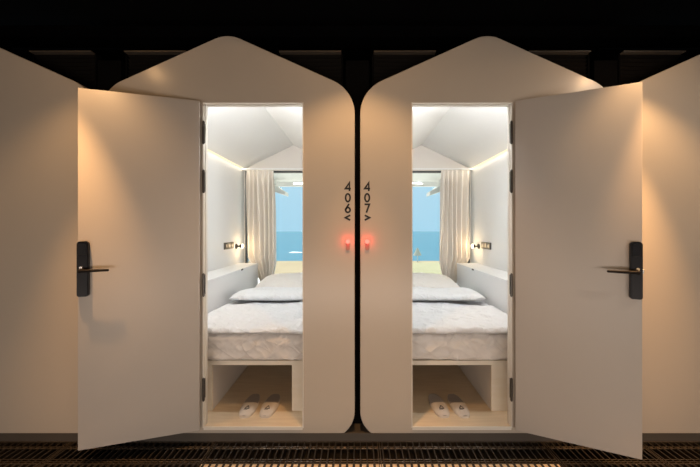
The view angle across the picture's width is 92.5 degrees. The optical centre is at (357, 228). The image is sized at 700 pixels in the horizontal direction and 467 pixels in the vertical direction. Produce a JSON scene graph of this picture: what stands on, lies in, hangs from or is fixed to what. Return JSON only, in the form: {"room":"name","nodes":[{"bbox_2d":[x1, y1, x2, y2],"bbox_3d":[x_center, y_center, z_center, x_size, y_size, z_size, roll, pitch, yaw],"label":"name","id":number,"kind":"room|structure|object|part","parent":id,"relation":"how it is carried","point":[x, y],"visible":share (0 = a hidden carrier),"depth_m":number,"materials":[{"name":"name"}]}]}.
{"room":"capsule hotel corridor","nodes":[
{"label":"capsule hotel corridor","id":0,"kind":"room"},
{"bbox_2d":[0,0,699,49],"bbox_3d":[0.000,-2.241,1.368,8.400,0.100,6.200,0,0,0],"label":"ceiling","id":1,"kind":"structure","parent":0,"point":[12,12],"depth_m":3.39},
{"bbox_2d":[44,65,670,89],"bbox_3d":[0.000,-0.341,4.295,8.400,3.700,0.065,0,0,0],"label":"wall","id":2,"kind":"structure","parent":0,"point":[344,66],"depth_m":4.26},
{"bbox_2d":[274,179,287,195],"bbox_3d":[-1.202,-0.624,5.048,0.275,0.255,0.240,0,0,0],"label":"trim","id":3,"kind":"structure","parent":2,"relation":"attached to","point":[277,189],"depth_m":4.93,"materials":[{"name":"white"}]},
{"bbox_2d":[274,173,440,186],"bbox_3d":[0.000,-0.763,4.849,8.400,0.175,1.038,0,0,0],"label":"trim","id":4,"kind":"structure","parent":2,"relation":"attached to","point":[282,179],"depth_m":5.08,"materials":[{"name":"white"}]},
{"bbox_2d":[427,179,440,195],"bbox_3d":[1.202,-0.624,5.048,0.275,0.255,0.240,0,0,0],"label":"trim","id":5,"kind":"structure","parent":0,"point":[437,189],"depth_m":4.93,"materials":[{"name":"white"}]},
{"bbox_3d":[-4.250,-0.391,1.368,0.100,3.800,6.200,0,0,0],"label":"wall","id":6,"kind":"structure","parent":0,"visible":0},
{"bbox_2d":[0,25,699,47],"bbox_3d":[0.000,-1.535,2.658,8.400,0.112,0.160,0,0,0],"label":"trim","id":7,"kind":"structure","parent":6,"relation":"attached to","point":[11,36],"depth_m":2.62,"materials":[{"name":"black paint"}]},
{"bbox_2d":[6,50,699,64],"bbox_3d":[0.000,-1.705,3.308,8.400,0.092,0.160,0,0,0],"label":"trim","id":8,"kind":"structure","parent":6,"relation":"attached to","point":[105,54],"depth_m":3.27,"materials":[{"name":"black paint"}]},
{"bbox_3d":[0.000,1.489,2.053,8.400,0.040,0.630,0,0,0],"label":"floor","id":9,"kind":"structure","parent":0,"visible":0},
{"bbox_2d":[0,441,71,466],"bbox_3d":[-2.476,1.325,1.901,1.448,0.035,0.327,0,0,0],"label":"floor grating","id":10,"kind":"structure","parent":9,"relation":"on","point":[12,453],"depth_m":1.98,"materials":[{"name":"metal"}]},
{"bbox_2d":[39,441,214,466],"bbox_3d":[-1.317,1.325,1.901,0.875,0.035,0.327,0,0,0],"label":"floor grating","id":11,"kind":"structure","parent":9,"relation":"on","point":[135,453],"depth_m":1.96,"materials":[{"name":"metal"}]},
{"bbox_2d":[199,441,379,466],"bbox_3d":[-0.375,1.325,1.901,1.000,0.035,0.327,0,0,0],"label":"floor grating","id":12,"kind":"structure","parent":9,"relation":"on","point":[221,445],"depth_m":1.98,"materials":[{"name":"metal"}]},
{"bbox_2d":[0,424,699,460],"bbox_3d":[0.000,1.361,2.216,8.400,0.205,0.303,0,0,0],"label":"baseboard","id":13,"kind":"structure","parent":9,"relation":"on","point":[356,432],"depth_m":2.06,"materials":[{"name":"metal"}]},
{"bbox_2d":[0,48,87,432],"bbox_3d":[-2.411,0.051,3.163,1.573,2.488,2.190,0,0,0],"label":"pod","id":14,"kind":"object","parent":13,"relation":"on","point":[39,105],"visible":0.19,"depth_m":2.07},
{"bbox_2d":[29,51,101,89],"bbox_3d":[-1.911,-1.022,2.193,0.417,0.250,0.080,0,0,0],"label":"panel","id":15,"kind":"object","parent":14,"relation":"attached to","point":[80,65],"visible":0.84,"depth_m":2.20,"materials":[{"name":"black"}]},
{"bbox_3d":[-1.912,-1.144,2.193,0.400,0.005,0.080,0,0,0],"label":"rail","id":16,"kind":"part","parent":15,"relation":"part of","materials":[{"name":"brown"}]},
{"bbox_2d":[77,36,354,450],"bbox_3d":[-0.804,0.051,3.025,1.573,2.488,2.467,0,0,0],"label":"pod","id":17,"kind":"object","parent":13,"relation":"on","point":[158,209],"depth_m":2.06,"materials":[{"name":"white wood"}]},
{"bbox_3d":[-1.507,0.220,1.840,0.053,0.303,0.024,0,0,-18],"label":"lock plate","id":18,"kind":"part","parent":17,"relation":"part of","materials":[{"name":"black metal"}]},
{"bbox_3d":[-1.438,0.226,1.828,0.146,0.022,0.039,0,0,-17],"label":"door lever","id":19,"kind":"part","parent":17,"relation":"part of","materials":[{"name":"black metal"}]},
{"bbox_3d":[-1.254,0.222,1.953,0.612,1.999,0.036,0,0,-18],"label":"door","id":20,"kind":"part","parent":17,"relation":"part of","materials":[{"name":"laminate"}]},
{"bbox_2d":[124,51,186,78],"bbox_3d":[-1.304,-1.022,2.193,0.417,0.250,0.080,0,0,0],"label":"panel","id":21,"kind":"object","parent":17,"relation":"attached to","point":[136,62],"visible":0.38,"depth_m":2.19,"materials":[{"name":"black"}]},
{"bbox_3d":[-1.304,-1.019,2.208,0.417,0.244,0.050,0,0,0],"label":"frame","id":22,"kind":"part","parent":21,"relation":"part of","materials":[{"name":"black paint"}]},
{"bbox_3d":[-1.302,-1.144,2.193,0.400,0.005,0.080,0,0,0],"label":"rail","id":23,"kind":"part","parent":21,"relation":"part of","materials":[{"name":"brown"}]},
{"bbox_3d":[-1.413,-0.747,3.168,0.007,0.008,2.000,0,0,0],"label":"led strip","id":24,"kind":"part","parent":17,"relation":"part of","materials":[{"name":"white plastic"}]},
{"bbox_2d":[224,242,233,249],"bbox_3d":[-1.412,0.182,3.669,0.013,0.072,0.257,0,0,0],"label":"socket plate","id":25,"kind":"object","parent":17,"relation":"attached to","point":[229,245],"visible":1,"depth_m":3.66,"materials":[{"name":"grey"}]},
{"bbox_2d":[235,244,243,248],"bbox_3d":[-1.390,0.201,3.927,0.105,0.060,0.052,0,0,-39],"label":"reading lamp","id":26,"kind":"object","parent":17,"relation":"attached to","point":[236,245],"visible":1,"depth_m":3.92,"materials":[{"name":"grey"}]},
{"bbox_2d":[239,394,259,417],"bbox_3d":[-0.738,1.204,2.306,0.108,0.033,0.295,0,0,-2],"label":"slipper","id":27,"kind":"object","parent":17,"relation":"on","point":[251,403],"visible":1,"depth_m":2.26,"materials":[{"name":"beige fabric"}]},
{"bbox_3d":[-0.643,0.229,2.088,0.621,2.019,0.050,0,0,0],"label":"door frame","id":28,"kind":"part","parent":17,"relation":"part of","materials":[{"name":"white paint"}]},
{"bbox_2d":[208,359,302,410],"bbox_3d":[-0.795,1.052,3.198,1.200,0.337,1.900,0,0,0],"label":"platform","id":29,"kind":"object","parent":17,"relation":"on","point":[222,375],"visible":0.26,"depth_m":2.25,"materials":[{"name":"laminate"}]},
{"bbox_3d":[-0.985,1.062,3.207,0.018,0.317,1.882,0,0,0],"label":"panel","id":30,"kind":"part","parent":29,"relation":"part of","materials":[{"name":"beige wood"}]},
{"bbox_2d":[208,263,257,312],"bbox_3d":[-1.294,0.643,3.071,0.244,0.479,1.805,0,0,0],"label":"wall ledge","id":31,"kind":"object","parent":29,"relation":"on","point":[224,282],"visible":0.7,"depth_m":3.11,"materials":[{"name":"white laminate"}]},
{"bbox_2d":[208,300,302,360],"bbox_3d":[-0.682,0.791,3.111,0.965,0.183,1.783,0,0,0],"label":"mattress","id":32,"kind":"object","parent":29,"relation":"on","point":[221,347],"visible":0.28,"depth_m":2.23,"materials":[{"name":"white fabric"}]},
{"bbox_2d":[208,300,302,333],"bbox_3d":[-0.682,0.662,2.666,0.971,0.070,0.904,0,0,0],"label":"duvet","id":33,"kind":"object","parent":32,"relation":"on","point":[237,316],"visible":0.63,"depth_m":2.44,"materials":[{"name":"white fabric"}]},
{"bbox_2d":[229,287,302,300],"bbox_3d":[-0.675,0.593,3.103,0.910,0.080,0.410,0,0,0],"label":"pillow","id":34,"kind":"object","parent":33,"relation":"on","point":[260,293],"visible":0.68,"depth_m":2.94,"materials":[{"name":"white fabric"}]},
{"bbox_2d":[255,272,302,287],"bbox_3d":[-0.670,0.591,3.683,0.820,0.182,0.630,0,0,0],"label":"pillow","id":35,"kind":"object","parent":32,"relation":"on","point":[282,279],"visible":0.37,"depth_m":3.51,"materials":[{"name":"white fabric"}]},
{"bbox_3d":[-0.804,1.240,3.156,1.228,0.038,2.085,0,0,0],"label":"floor panel","id":36,"kind":"part","parent":17,"relation":"part of","materials":[{"name":"brown wood"}]},
{"bbox_2d":[259,394,279,417],"bbox_3d":[-0.598,1.204,2.306,0.108,0.033,0.295,0,0,1],"label":"slipper","id":37,"kind":"object","parent":17,"relation":"on","point":[271,404],"visible":1,"depth_m":2.26,"materials":[{"name":"beige fabric"}]},
{"bbox_2d":[242,168,302,280],"bbox_3d":[-0.825,-0.015,4.074,1.150,1.452,0.122,0,0,0],"label":"curtain","id":38,"kind":"object","parent":17,"relation":"hanging from","point":[260,186],"visible":0.93,"depth_m":4.09,"materials":[{"name":"beige fabric"}]},
{"bbox_3d":[-0.825,-0.732,4.085,1.150,0.018,0.025,0,0,0],"label":"rail","id":39,"kind":"part","parent":38,"relation":"part of","materials":[{"name":"white metal"}]},
{"bbox_3d":[-0.804,0.090,4.228,1.268,2.317,0.060,0,0,0],"label":"panel","id":40,"kind":"part","parent":17,"relation":"part of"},
{"bbox_2d":[279,51,342,86],"bbox_3d":[-0.303,-1.022,2.193,0.417,0.250,0.080,0,0,0],"label":"panel","id":41,"kind":"object","parent":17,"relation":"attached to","point":[329,64],"visible":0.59,"depth_m":2.20,"materials":[{"name":"black"}]},
{"bbox_3d":[-0.305,-1.144,2.193,0.400,0.005,0.080,0,0,0],"label":"rail","id":42,"kind":"part","parent":41,"relation":"part of","materials":[{"name":"brown"}]},
{"bbox_2d":[344,181,350,220],"bbox_3d":[-0.063,-0.174,2.067,0.046,0.249,0.002,0,0,0],"label":"room number","id":43,"kind":"object","parent":17,"relation":"attached to","point":[349,188],"visible":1,"depth_m":2.07,"materials":[{"name":"black plastic"}]},
{"bbox_2d":[346,239,349,249],"bbox_3d":[-0.059,0.097,2.060,0.028,0.068,0.022,0,0,0],"label":"indicator light","id":44,"kind":"object","parent":17,"relation":"attached to","point":[347,240],"visible":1,"depth_m":2.06,"materials":[{"name":"red plastic"}]},
{"bbox_2d":[346,60,368,423],"bbox_3d":[0.000,0.084,2.198,0.150,2.350,0.060,0,0,0],"label":"trim","id":45,"kind":"structure","parent":17,"relation":"attached to","point":[357,71],"depth_m":2.17,"materials":[{"name":"black paint"}]},
{"bbox_2d":[360,36,643,459],"bbox_3d":[0.804,0.051,2.991,1.573,2.488,2.534,0,0,0],"label":"pod","id":46,"kind":"object","parent":13,"relation":"on","point":[559,211],"depth_m":2.02,"materials":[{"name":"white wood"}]},
{"bbox_2d":[365,239,368,249],"bbox_3d":[0.059,0.097,2.060,0.028,0.068,0.022,0,0,0],"label":"indicator light","id":47,"kind":"object","parent":46,"relation":"attached to","point":[366,240],"visible":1,"depth_m":2.06,"materials":[{"name":"red plastic"}]},
{"bbox_2d":[364,182,370,220],"bbox_3d":[0.060,-0.174,2.067,0.052,0.249,0.002,0,0,0],"label":"room number","id":48,"kind":"object","parent":46,"relation":"attached to","point":[368,185],"visible":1,"depth_m":2.07,"materials":[{"name":"black plastic"}]},
{"bbox_2d":[372,51,435,86],"bbox_3d":[0.303,-1.022,2.193,0.417,0.250,0.080,0,0,0],"label":"panel","id":49,"kind":"object","parent":46,"relation":"attached to","point":[385,64],"visible":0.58,"depth_m":2.20,"materials":[{"name":"black"}]},
{"bbox_3d":[0.305,-1.144,2.193,0.400,0.005,0.080,0,0,0],"label":"rail","id":50,"kind":"part","parent":49,"relation":"part of","materials":[{"name":"brown"}]},
{"bbox_2d":[428,394,449,417],"bbox_3d":[0.556,1.204,2.308,0.108,0.033,0.295,0,0,-3],"label":"slipper","id":51,"kind":"object","parent":46,"relation":"on","point":[437,404],"visible":1,"depth_m":2.26,"materials":[{"name":"beige fabric"}]},
{"bbox_3d":[0.804,0.090,4.228,1.268,2.317,0.060,0,0,0],"label":"panel","id":52,"kind":"part","parent":46,"relation":"part of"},
{"bbox_2d":[412,168,472,282],"bbox_3d":[0.825,-0.015,4.072,1.150,1.452,0.124,0,0,0],"label":"curtain","id":53,"kind":"object","parent":46,"relation":"hanging from","point":[454,240],"visible":0.91,"depth_m":4.08,"materials":[{"name":"beige fabric"}]},
{"bbox_3d":[0.825,-0.732,4.085,1.150,0.018,0.025,0,0,0],"label":"rail","id":54,"kind":"part","parent":53,"relation":"part of","materials":[{"name":"white metal"}]},
{"bbox_2d":[447,394,469,417],"bbox_3d":[0.690,1.204,2.306,0.108,0.033,0.295,0,0,-2],"label":"slipper","id":55,"kind":"object","parent":46,"relation":"on","point":[457,405],"visible":1,"depth_m":2.26,"materials":[{"name":"beige fabric"}]},
{"bbox_2d":[412,359,506,410],"bbox_3d":[0.795,1.052,3.198,1.200,0.337,1.900,0,0,0],"label":"platform","id":56,"kind":"object","parent":46,"relation":"on","point":[488,377],"visible":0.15,"depth_m":2.25,"materials":[{"name":"laminate"}]},
{"bbox_2d":[412,300,506,360],"bbox_3d":[0.682,0.792,3.111,0.965,0.182,1.783,0,0,0],"label":"mattress","id":57,"kind":"object","parent":56,"relation":"on","point":[457,347],"visible":0.28,"depth_m":2.23,"materials":[{"name":"white fabric"}]},
{"bbox_2d":[412,272,458,287],"bbox_3d":[0.670,0.594,3.683,0.820,0.176,0.630,0,0,0],"label":"pillow","id":58,"kind":"object","parent":57,"relation":"on","point":[430,280],"visible":0.35,"depth_m":3.52,"materials":[{"name":"white fabric"}]},
{"bbox_2d":[412,300,506,333],"bbox_3d":[0.682,0.663,2.662,0.971,0.066,0.912,0,0,0],"label":"duvet","id":59,"kind":"object","parent":57,"relation":"on","point":[449,316],"visible":0.71,"depth_m":2.45,"materials":[{"name":"white fabric"}]},
{"bbox_2d":[412,286,485,300],"bbox_3d":[0.675,0.592,3.103,0.910,0.082,0.410,0,0,0],"label":"pillow","id":60,"kind":"object","parent":59,"relation":"on","point":[418,293],"visible":0.66,"depth_m":2.94,"materials":[{"name":"white fabric"}]},
{"bbox_3d":[0.908,1.062,3.207,0.018,0.317,1.882,0,0,0],"label":"panel","id":61,"kind":"part","parent":56,"relation":"part of","materials":[{"name":"beige wood"}]},
{"bbox_2d":[457,263,506,313],"bbox_3d":[1.294,0.643,3.071,0.244,0.479,1.805,0,0,0],"label":"wall ledge","id":62,"kind":"object","parent":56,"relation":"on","point":[491,283],"visible":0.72,"depth_m":3.11,"materials":[{"name":"white laminate"}]},
{"bbox_3d":[0.804,1.240,3.156,1.228,0.038,2.085,0,0,0],"label":"floor panel","id":63,"kind":"part","parent":46,"relation":"part of","materials":[{"name":"brown wood"}]},
{"bbox_3d":[0.643,0.229,2.088,0.621,2.019,0.050,0,0,0],"label":"door frame","id":64,"kind":"part","parent":46,"relation":"part of","materials":[{"name":"white paint"}]},
{"bbox_2d":[471,244,479,248],"bbox_3d":[1.390,0.201,3.927,0.105,0.060,0.052,0,0,39],"label":"reading lamp","id":65,"kind":"object","parent":46,"relation":"attached to","point":[472,245],"visible":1,"depth_m":3.92,"materials":[{"name":"grey"}]},
{"bbox_2d":[481,242,490,249],"bbox_3d":[1.412,0.182,3.669,0.013,0.072,0.257,0,0,0],"label":"socket plate","id":66,"kind":"object","parent":46,"relation":"attached to","point":[485,245],"visible":1,"depth_m":3.66,"materials":[{"name":"grey"}]},
{"bbox_3d":[1.413,-0.747,3.168,0.007,0.008,2.000,0,0,0],"label":"led strip","id":67,"kind":"part","parent":46,"relation":"part of","materials":[{"name":"white plastic"}]},
{"bbox_2d":[528,51,590,78],"bbox_3d":[1.304,-1.022,2.193,0.417,0.250,0.080,0,0,0],"label":"panel","id":68,"kind":"object","parent":46,"relation":"attached to","point":[578,62],"visible":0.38,"depth_m":2.19,"materials":[{"name":"black"}]},
{"bbox_3d":[1.302,-1.144,2.193,0.400,0.005,0.080,0,0,0],"label":"rail","id":69,"kind":"part","parent":68,"relation":"part of","materials":[{"name":"brown"}]},
{"bbox_3d":[1.304,-1.019,2.208,0.417,0.244,0.050,0,0,0],"label":"frame","id":70,"kind":"part","parent":68,"relation":"part of","materials":[{"name":"black paint"}]},
{"bbox_3d":[1.239,0.222,1.916,0.607,1.999,0.036,0,0,25],"label":"door","id":71,"kind":"part","parent":46,"relation":"part of","materials":[{"name":"laminate"}]},
{"bbox_3d":[1.403,0.226,1.769,0.146,0.022,0.039,0,0,25],"label":"door lever","id":72,"kind":"part","parent":46,"relation":"part of","materials":[{"name":"black"}]},
{"bbox_3d":[1.473,0.220,1.771,0.053,0.303,0.024,0,0,25],"label":"lock plate","id":73,"kind":"part","parent":46,"relation":"part of","materials":[{"name":"black metal"}]},
{"bbox_2d":[640,55,699,432],"bbox_3d":[2.411,0.051,3.163,1.573,2.488,2.190,0,0,0],"label":"pod","id":74,"kind":"object","parent":13,"relation":"on","point":[671,96],"visible":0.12,"depth_m":2.07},
{"bbox_2d":[613,51,685,85],"bbox_3d":[1.911,-1.022,2.193,0.417,0.250,0.080,0,0,0],"label":"panel","id":75,"kind":"object","parent":74,"relation":"attached to","point":[631,65],"visible":0.81,"depth_m":2.20,"materials":[{"name":"black"}]},
{"bbox_3d":[1.912,-1.144,2.193,0.400,0.005,0.080,0,0,0],"label":"rail","id":76,"kind":"part","parent":75,"relation":"part of","materials":[{"name":"brown"}]},
{"bbox_2d":[200,464,560,466],"bbox_3d":[0.125,1.387,1.801,1.990,0.154,0.128,0,0,0],"label":"floor strip","id":77,"kind":"object","parent":9,"relation":"on","point":[205,465],"visible":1,"depth_m":1.85,"materials":[{"name":"black metal"}]},
{"bbox_2d":[379,441,561,466],"bbox_3d":[0.630,1.325,1.901,1.000,0.035,0.327,0,0,0],"label":"floor grate","id":78,"kind":"object","parent":9,"relation":"on","point":[483,445],"depth_m":1.98,"materials":[{"name":"metal"}]},
{"bbox_2d":[542,441,668,466],"bbox_3d":[1.427,1.325,1.901,0.585,0.035,0.327,0,0,0],"label":"floor grate","id":79,"kind":"object","parent":9,"relation":"on","point":[576,455],"depth_m":1.93,"materials":[{"name":"metal"}]},
{"bbox_2d":[642,441,699,466],"bbox_3d":[2.462,1.325,1.901,1.475,0.035,0.327,0,0,0],"label":"floor grate","id":80,"kind":"object","parent":9,"relation":"on","point":[672,453],"depth_m":1.98,"materials":[{"name":"metal"}]},
{"label":"outside","id":81,"kind":"structure","parent":0,"visible":0},
{"bbox_2d":[248,261,438,273],"bbox_3d":[0.000,5.534,29.820,180.000,0.750,48.503,0,0,0],"label":"beach","id":82,"kind":"structure","parent":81,"point":[281,266],"depth_m":46.09},
{"bbox_2d":[414,248,420,261],"bbox_3d":[9.091,3.928,50.794,1.183,2.183,1.183,0,0,22],"label":"parasol","id":83,"kind":"object","parent":82,"relation":"on","point":[417,253],"visible":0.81,"depth_m":50.48,"materials":[{"name":"white fabric"}]},
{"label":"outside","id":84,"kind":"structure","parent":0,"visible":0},
{"bbox_2d":[412,262,441,274],"bbox_3d":[30.250,5.084,27.852,59.500,0.150,44.568,0,0,0],"label":"ground","id":85,"kind":"structure","parent":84,"point":[417,267],"depth_m":43.58,"materials":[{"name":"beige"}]},
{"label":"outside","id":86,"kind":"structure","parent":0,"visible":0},
{"bbox_2d":[248,232,439,260],"bbox_3d":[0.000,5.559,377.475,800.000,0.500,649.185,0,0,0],"label":"sea","id":87,"kind":"structure","parent":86,"point":[427,243],"depth_m":107.78,"materials":[{"name":"liquid"}]}
]}

